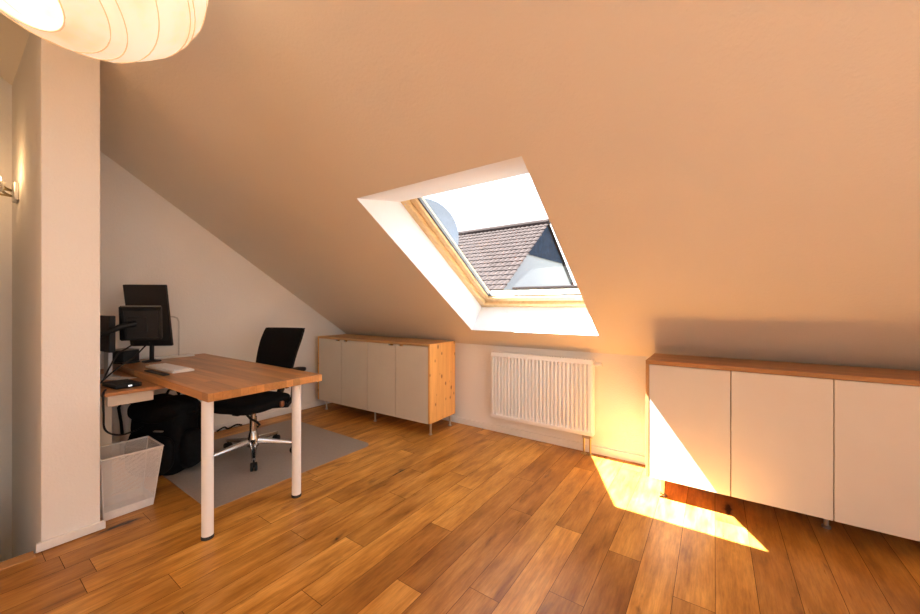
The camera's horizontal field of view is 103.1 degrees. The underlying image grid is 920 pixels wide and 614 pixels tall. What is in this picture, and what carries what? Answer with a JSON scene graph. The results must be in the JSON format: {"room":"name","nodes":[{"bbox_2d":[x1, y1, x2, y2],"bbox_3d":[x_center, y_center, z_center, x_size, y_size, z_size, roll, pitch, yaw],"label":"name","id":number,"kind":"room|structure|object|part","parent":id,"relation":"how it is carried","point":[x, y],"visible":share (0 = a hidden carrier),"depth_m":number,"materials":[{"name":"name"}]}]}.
{"room":"home office","nodes":[
{"label":"home office","id":0,"kind":"room"},
{"bbox_2d":[12,32,99,557],"bbox_3d":[-2.458,1.154,2.191,1.220,5.252,0.206,0,0,35],"label":"pillar","id":1,"kind":"structure","parent":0,"point":[56,89],"depth_m":1.85,"materials":[{"name":"white paint"}]},
{"bbox_2d":[0,177,18,202],"bbox_3d":[-2.726,-0.701,2.147,0.175,0.112,0.279,0,0,3],"label":"wall sconce","id":2,"kind":"object","parent":1,"relation":"attached to","point":[14,190],"visible":1,"depth_m":2.21,"materials":[{"name":"metal"}]},
{"bbox_3d":[-2.741,-0.700,2.249,0.120,0.110,0.022,0,0,35],"label":"wall plate","id":3,"kind":"part","parent":2,"relation":"part of","materials":[{"name":"metal"}]},
{"bbox_2d":[36,520,105,552],"bbox_3d":[-1.951,1.155,1.837,0.018,0.042,0.242,0,0,35],"label":"baseboard","id":4,"kind":"structure","parent":1,"relation":"attached to","point":[58,540],"depth_m":1.82,"materials":[{"name":"white paint"}]},
{"bbox_2d":[100,306,162,340],"bbox_3d":[-2.234,0.215,2.423,0.387,0.437,0.173,0,0,-31],"label":"monitor","id":5,"kind":"object","parent":1,"relation":"attached to","point":[135,322],"visible":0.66,"depth_m":2.46,"materials":[{"name":"black plastic"}]},
{"bbox_3d":[-2.244,0.161,2.360,0.233,0.119,0.076,0,0,-39],"label":"arm","id":6,"kind":"part","parent":5,"relation":"part of","materials":[{"name":"black plastic"}]},
{"bbox_3d":[-2.170,0.124,2.455,0.100,0.100,0.023,0,0,-31],"label":"mounting plate","id":7,"kind":"part","parent":5,"relation":"part of","materials":[{"name":"black plastic"}]},
{"bbox_2d":[121,306,160,306],"bbox_3d":[-2.179,0.002,2.496,0.208,0.010,0.028,0,0,-31],"label":"vent","id":8,"kind":"object","parent":5,"relation":"attached to","point":[121,306],"depth_m":2.48,"materials":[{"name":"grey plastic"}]},
{"bbox_2d":[0,77,345,561],"bbox_3d":[-3.239,0.869,2.087,0.001,5.822,6.320,0,0,35],"label":"wall","id":9,"kind":"structure","parent":0,"point":[223,304],"depth_m":3.15,"materials":[{"name":"white paint"}]},
{"bbox_2d":[112,400,331,455],"bbox_3d":[-2.152,1.150,3.634,0.014,0.060,2.511,0,0,35],"label":"baseboard","id":10,"kind":"structure","parent":9,"relation":"attached to","point":[243,421],"depth_m":3.82,"materials":[{"name":"white paint"}]},
{"bbox_2d":[0,0,919,370],"bbox_3d":[-0.429,-0.833,0.128,6.850,2.417,6.320,0,0,35],"label":"ceiling","id":11,"kind":"structure","parent":0,"point":[736,179],"depth_m":1.58,"materials":[{"name":"paint"}]},
{"bbox_2d":[0,0,207,63],"bbox_3d":[-0.974,-1.118,0.929,0.566,0.885,0.564,0,0,35],"label":"pendant lantern","id":12,"kind":"object","parent":11,"relation":"hanging from","point":[114,31],"visible":1,"depth_m":0.96,"materials":[{"name":"beige paper"}]},
{"bbox_2d":[357,156,597,335],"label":"window","id":13,"kind":"structure","parent":11,"relation":"attached to","point":[403,212],"depth_m":2.89,"materials":[{"name":"paint"}]},
{"bbox_3d":[0.359,-0.407,2.712,1.171,0.864,1.211,0,0,35],"label":"frame","id":14,"kind":"part","parent":13,"relation":"part of","materials":[{"name":"brown wood"}]},
{"bbox_3d":[0.352,-0.440,2.703,0.991,0.796,1.108,0,0,35],"label":"sash","id":15,"kind":"part","parent":13,"relation":"part of","materials":[{"name":"brown wood"}]},
{"bbox_2d":[0,403,919,613],"bbox_3d":[-0.429,1.330,0.128,6.850,0.300,6.320,0,0,35],"label":"floor","id":16,"kind":"structure","parent":0,"point":[458,518],"depth_m":1.78,"materials":[{"name":"brown wood"}]},
{"bbox_2d":[0,551,35,570],"bbox_3d":[-3.041,1.208,0.271,0.080,0.064,3.567,0,0,35],"label":"trim","id":17,"kind":"structure","parent":16,"relation":"attached to","point":[25,557],"depth_m":1.69,"materials":[{"name":"brown wood"}]},
{"bbox_2d":[100,436,163,520],"bbox_3d":[-1.963,1.004,2.150,0.280,0.348,0.278,0,0,35],"label":"wastebasket","id":18,"kind":"object","parent":16,"relation":"on","point":[135,497],"visible":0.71,"depth_m":2.12,"materials":[{"name":"white metal"}]},
{"bbox_2d":[100,369,165,497],"bbox_3d":[-2.319,0.830,2.417,1.099,0.700,0.285,0,0,35],"label":"desk","id":19,"kind":"object","parent":16,"relation":"on","point":[113,397],"visible":0.4,"depth_m":2.18,"materials":[{"name":"brown wood"}]},
{"bbox_3d":[-2.136,0.840,2.199,0.020,0.680,0.055,0,0,35],"label":"leg","id":20,"kind":"part","parent":19,"relation":"part of","materials":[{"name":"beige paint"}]},
{"bbox_2d":[100,315,120,379],"bbox_3d":[-2.435,0.273,2.483,0.385,0.415,0.100,0,0,31],"label":"monitor","id":21,"kind":"object","parent":19,"relation":"on","point":[107,343],"visible":0.62,"depth_m":2.40,"materials":[{"name":"black plastic"}]},
{"bbox_3d":[-2.435,0.185,2.483,0.385,0.240,0.032,0,0,31],"label":"panel","id":22,"kind":"part","parent":21,"relation":"part of","materials":[{"name":"black plastic"}]},
{"bbox_2d":[100,343,134,383],"bbox_3d":[-2.166,0.359,2.305,0.042,0.216,0.307,0,0,-13],"label":"cable","id":23,"kind":"object","parent":19,"relation":"on","point":[118,353],"visible":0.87,"depth_m":2.26,"materials":[{"name":"black plastic"}]},
{"bbox_2d":[106,377,136,379],"bbox_3d":[-2.241,0.479,2.416,0.150,0.002,0.100,0,0,10],"label":"paper sheet","id":24,"kind":"object","parent":19,"relation":"on","point":[121,378],"visible":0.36,"depth_m":2.41,"materials":[{"name":"white paper"}]},
{"bbox_2d":[102,379,141,389],"bbox_3d":[-2.019,0.466,2.181,0.202,0.024,0.120,0,0,29],"label":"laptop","id":25,"kind":"object","parent":19,"relation":"on","point":[124,383],"visible":1,"depth_m":2.15,"materials":[{"name":"black plastic"}]},
{"bbox_2d":[102,389,142,435],"bbox_3d":[-1.984,0.622,2.166,0.034,0.327,0.389,0,0,-14],"label":"cable","id":26,"kind":"object","parent":19,"relation":"hanging from","point":[103,392],"visible":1,"depth_m":1.99,"materials":[{"name":"black plastic"}]},
{"bbox_2d":[105,342,149,378],"bbox_3d":[-2.187,0.359,2.394,0.047,0.214,0.321,0,0,-2],"label":"cable","id":27,"kind":"object","parent":19,"relation":"on","point":[133,357],"visible":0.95,"depth_m":2.40,"materials":[{"name":"black plastic"}]},
{"bbox_2d":[112,353,321,540],"bbox_3d":[-1.794,0.807,2.571,1.784,0.746,0.644,0,0,35],"label":"table","id":28,"kind":"object","parent":16,"relation":"on","point":[213,378],"visible":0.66,"depth_m":2.22,"materials":[{"name":"brown wood"}]},
{"bbox_3d":[-2.594,0.822,2.820,0.053,0.688,0.053,0,0,35],"label":"leg","id":29,"kind":"part","parent":28,"relation":"part of","materials":[{"name":"white metal"}]},
{"bbox_2d":[112,348,139,363],"bbox_3d":[-2.568,0.382,2.788,0.170,0.105,0.117,0,0,15],"label":"box","id":30,"kind":"object","parent":28,"relation":"on","point":[127,354],"visible":0.72,"depth_m":2.74,"materials":[{"name":"black plastic"}]},
{"bbox_3d":[-2.568,0.333,2.789,0.164,0.007,0.114,0,0,15],"label":"lid","id":31,"kind":"part","parent":30,"relation":"part of","materials":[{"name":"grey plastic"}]},
{"bbox_2d":[123,284,173,362],"bbox_3d":[-2.410,0.135,2.844,0.300,0.599,0.141,0,0,-6],"label":"monitor","id":32,"kind":"object","parent":28,"relation":"on","point":[134,294],"visible":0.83,"depth_m":2.80,"materials":[{"name":"grey plastic"}]},
{"bbox_2d":[144,370,169,375],"bbox_3d":[-1.956,0.429,2.353,0.300,0.009,0.036,0,0,32],"label":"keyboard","id":33,"kind":"object","parent":28,"relation":"on","point":[149,371],"visible":1,"depth_m":2.33,"materials":[{"name":"black plastic"}]},
{"bbox_2d":[146,363,193,373],"bbox_3d":[-1.995,0.424,2.506,0.440,0.020,0.124,0,0,32],"label":"keyboard","id":34,"kind":"object","parent":28,"relation":"on","point":[170,368],"visible":1,"depth_m":2.46,"materials":[{"name":"white paint"}]},
{"bbox_2d":[154,316,194,358],"bbox_3d":[-2.423,0.257,3.091,0.110,0.354,0.270,0,0,35],"label":"desk lamp","id":35,"kind":"object","parent":28,"relation":"on","point":[178,355],"visible":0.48,"depth_m":3.11,"materials":[{"name":"white metal"}]},
{"bbox_3d":[-2.432,0.252,3.082,0.015,0.344,0.107,0,0,29],"label":"stem","id":36,"kind":"part","parent":35,"relation":"part of","materials":[{"name":"metal"}]},
{"bbox_3d":[-1.286,0.822,1.859,0.053,0.688,0.053,0,0,35],"label":"leg","id":37,"kind":"part","parent":28,"relation":"part of","materials":[{"name":"white metal"}]},
{"bbox_3d":[-1.015,0.822,2.265,0.053,0.688,0.053,0,0,35],"label":"leg","id":38,"kind":"part","parent":28,"relation":"part of","materials":[{"name":"white metal"}]},
{"bbox_2d":[217,424,241,431],"bbox_3d":[-2.205,1.162,3.500,0.036,0.040,0.227,0,0,35],"label":"cable","id":39,"kind":"object","parent":16,"relation":"on","point":[225,427],"visible":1,"depth_m":3.50,"materials":[{"name":"black plastic"}]},
{"bbox_2d":[162,420,368,507],"bbox_3d":[-1.594,1.178,2.951,1.210,0.004,1.220,0,0,35],"label":"floor mat","id":40,"kind":"object","parent":16,"relation":"on","point":[233,478],"visible":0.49,"depth_m":2.74,"materials":[{"name":"grey plastic"}]},
{"bbox_2d":[117,389,200,475],"bbox_3d":[-2.131,0.897,2.605,0.560,0.588,0.383,0,0,5],"label":"backpack","id":41,"kind":"object","parent":40,"relation":"on","point":[174,421],"visible":0.74,"depth_m":2.51,"materials":[{"name":"black fabric"}]},
{"bbox_2d":[214,327,305,471],"bbox_3d":[-1.615,0.683,2.905,0.646,0.985,0.696,0,0,15],"label":"office chair","id":42,"kind":"object","parent":40,"relation":"on","point":[278,346],"visible":0.67,"depth_m":2.89,"materials":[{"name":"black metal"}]},
{"bbox_3d":[-1.732,1.069,2.736,0.048,0.070,0.275,0,0,42],"label":"leg","id":43,"kind":"part","parent":42,"relation":"part of","materials":[{"name":"silver metal"}]},
{"bbox_3d":[-1.774,1.069,2.928,0.275,0.070,0.048,0,0,24],"label":"leg","id":44,"kind":"part","parent":42,"relation":"part of","materials":[{"name":"silver metal"}]},
{"bbox_3d":[-1.628,0.745,2.830,0.473,0.094,0.484,0,0,15],"label":"seat","id":45,"kind":"part","parent":42,"relation":"part of","materials":[{"name":"black fabric"}]},
{"bbox_3d":[-1.536,1.069,2.716,0.048,0.070,0.275,0,0,-30],"label":"leg","id":46,"kind":"part","parent":42,"relation":"part of","materials":[{"name":"silver metal"}]},
{"bbox_3d":[-1.527,0.839,2.676,0.192,0.083,0.032,0,0,31],"label":"height lever","id":47,"kind":"part","parent":42,"relation":"part of","materials":[{"name":"black plastic"}]},
{"bbox_3d":[-1.603,1.069,3.027,0.048,0.070,0.275,0,0,6],"label":"leg","id":48,"kind":"part","parent":42,"relation":"part of","materials":[{"name":"silver metal"}]},
{"bbox_3d":[-1.457,1.069,2.896,0.275,0.070,0.048,0,0,-12],"label":"leg","id":49,"kind":"part","parent":42,"relation":"part of","materials":[{"name":"silver metal"}]},
{"bbox_3d":[-1.547,0.433,3.135,0.400,0.485,0.216,0,0,15],"label":"backrest","id":50,"kind":"part","parent":42,"relation":"part of","materials":[{"name":"black fabric"}]},
{"bbox_3d":[-1.384,0.674,2.877,0.172,0.255,0.063,0,0,-23],"label":"armrest","id":51,"kind":"part","parent":42,"relation":"part of","materials":[{"name":"black plastic"}]},
{"bbox_2d":[318,334,454,434],"bbox_3d":[-0.839,0.763,3.906,1.626,0.833,0.408,0,0,33],"label":"sideboard","id":52,"kind":"object","parent":16,"relation":"on","point":[413,379],"visible":1,"depth_m":3.59,"materials":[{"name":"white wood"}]},
{"bbox_3d":[-1.442,0.721,4.072,0.390,0.699,0.018,0,0,33],"label":"door","id":53,"kind":"part","parent":52,"relation":"part of","materials":[{"name":"beige paint"}]},
{"bbox_3d":[-1.111,0.721,3.853,0.390,0.699,0.018,0,0,33],"label":"door","id":54,"kind":"part","parent":52,"relation":"part of","materials":[{"name":"beige paint"}]},
{"bbox_3d":[-0.780,0.721,3.635,0.390,0.699,0.018,0,0,33],"label":"door","id":55,"kind":"part","parent":52,"relation":"part of","materials":[{"name":"beige paint"}]},
{"bbox_3d":[-0.449,0.721,3.417,0.390,0.699,0.018,0,0,33],"label":"door","id":56,"kind":"part","parent":52,"relation":"part of","materials":[{"name":"beige paint"}]},
{"bbox_3d":[-0.270,1.123,3.347,0.048,0.114,0.048,0,0,33],"label":"leg","id":57,"kind":"part","parent":52,"relation":"part of","materials":[{"name":"metal"}]},
{"bbox_2d":[646,353,919,541],"bbox_3d":[1.958,0.758,1.963,1.672,0.843,0.399,0,0,35],"label":"sideboard","id":58,"kind":"object","parent":16,"relation":"on","point":[839,443],"visible":1,"depth_m":1.89,"materials":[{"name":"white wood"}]},
{"bbox_3d":[1.280,0.712,2.436,0.018,0.701,0.399,0,0,35],"label":"panel","id":59,"kind":"part","parent":58,"relation":"part of","materials":[{"name":"brown wood"}]},
{"bbox_3d":[1.267,1.120,2.275,0.038,0.120,0.038,0,0,35],"label":"leg","id":60,"kind":"part","parent":58,"relation":"part of","materials":[{"name":"metal"}]},
{"bbox_3d":[1.347,0.713,2.159,0.405,0.698,0.018,0,0,35],"label":"door","id":61,"kind":"part","parent":58,"relation":"part of","materials":[{"name":"beige paint"}]},
{"bbox_3d":[1.683,0.713,1.926,0.405,0.698,0.018,0,0,35],"label":"door","id":62,"kind":"part","parent":58,"relation":"part of","materials":[{"name":"beige paint"}]},
{"bbox_3d":[1.951,1.120,1.944,0.038,0.120,0.038,0,0,35],"label":"leg","id":63,"kind":"part","parent":58,"relation":"part of","materials":[{"name":"metal"}]},
{"bbox_3d":[2.018,0.713,1.692,0.405,0.698,0.018,0,0,35],"label":"door","id":64,"kind":"part","parent":58,"relation":"part of","materials":[{"name":"beige paint"}]},
{"bbox_2d":[512,285,577,290],"bbox_3d":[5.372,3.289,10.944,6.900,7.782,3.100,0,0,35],"label":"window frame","id":65,"kind":"structure","parent":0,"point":[563,286],"depth_m":11.02,"materials":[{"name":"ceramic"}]},
{"bbox_2d":[452,343,648,456],"bbox_3d":[1.378,0.787,2.721,6.850,0.825,0.001,0,0,35],"label":"wall","id":66,"kind":"structure","parent":0,"point":[620,384],"depth_m":2.91,"materials":[{"name":"white paint"}]},
{"bbox_2d":[442,415,645,464],"bbox_3d":[1.374,1.150,2.715,6.850,0.060,0.014,0,0,35],"label":"baseboard","id":67,"kind":"structure","parent":66,"relation":"attached to","point":[607,452],"depth_m":3.11,"materials":[{"name":"white paint"}]},
{"bbox_2d":[491,351,602,455],"bbox_3d":[0.713,0.802,3.126,0.974,0.756,0.094,0,0,35],"label":"radiator","id":68,"kind":"object","parent":66,"relation":"attached to","point":[552,392],"visible":1,"depth_m":3.07,"materials":[{"name":"white metal"}]},
{"bbox_2d":[491,351,594,360],"bbox_3d":[0.678,0.428,3.131,0.912,0.008,0.058,0,0,35],"label":"grille","id":69,"kind":"object","parent":68,"relation":"attached to","point":[503,354],"depth_m":3.12,"materials":[{"name":"white metal"}]},
{"bbox_3d":[0.618,-0.924,1.629,7.650,2.609,3.850,0,0,35],"label":"roof","id":70,"kind":"structure","parent":0,"visible":0},
{"bbox_2d":[424,198,458,245],"bbox_3d":[-0.462,-0.468,4.157,0.699,1.512,0.579,0,0,-35],"label":"satellite dish","id":71,"kind":"object","parent":70,"relation":"attached to","point":[444,216],"visible":0.07,"depth_m":4.14,"materials":[{"name":"metal"}]},
{"label":"outside","id":72,"kind":"structure","parent":0,"visible":0},
{"label":"ground","id":73,"kind":"structure","parent":72,"visible":0},
{"bbox_2d":[458,219,573,290],"bbox_3d":[-0.466,1.840,17.179,9.590,10.680,8.345,0,0,35],"label":"house","id":74,"kind":"structure","parent":73,"relation":"on","point":[522,254],"depth_m":14.26,"materials":[{"name":"tile"}]}
]}

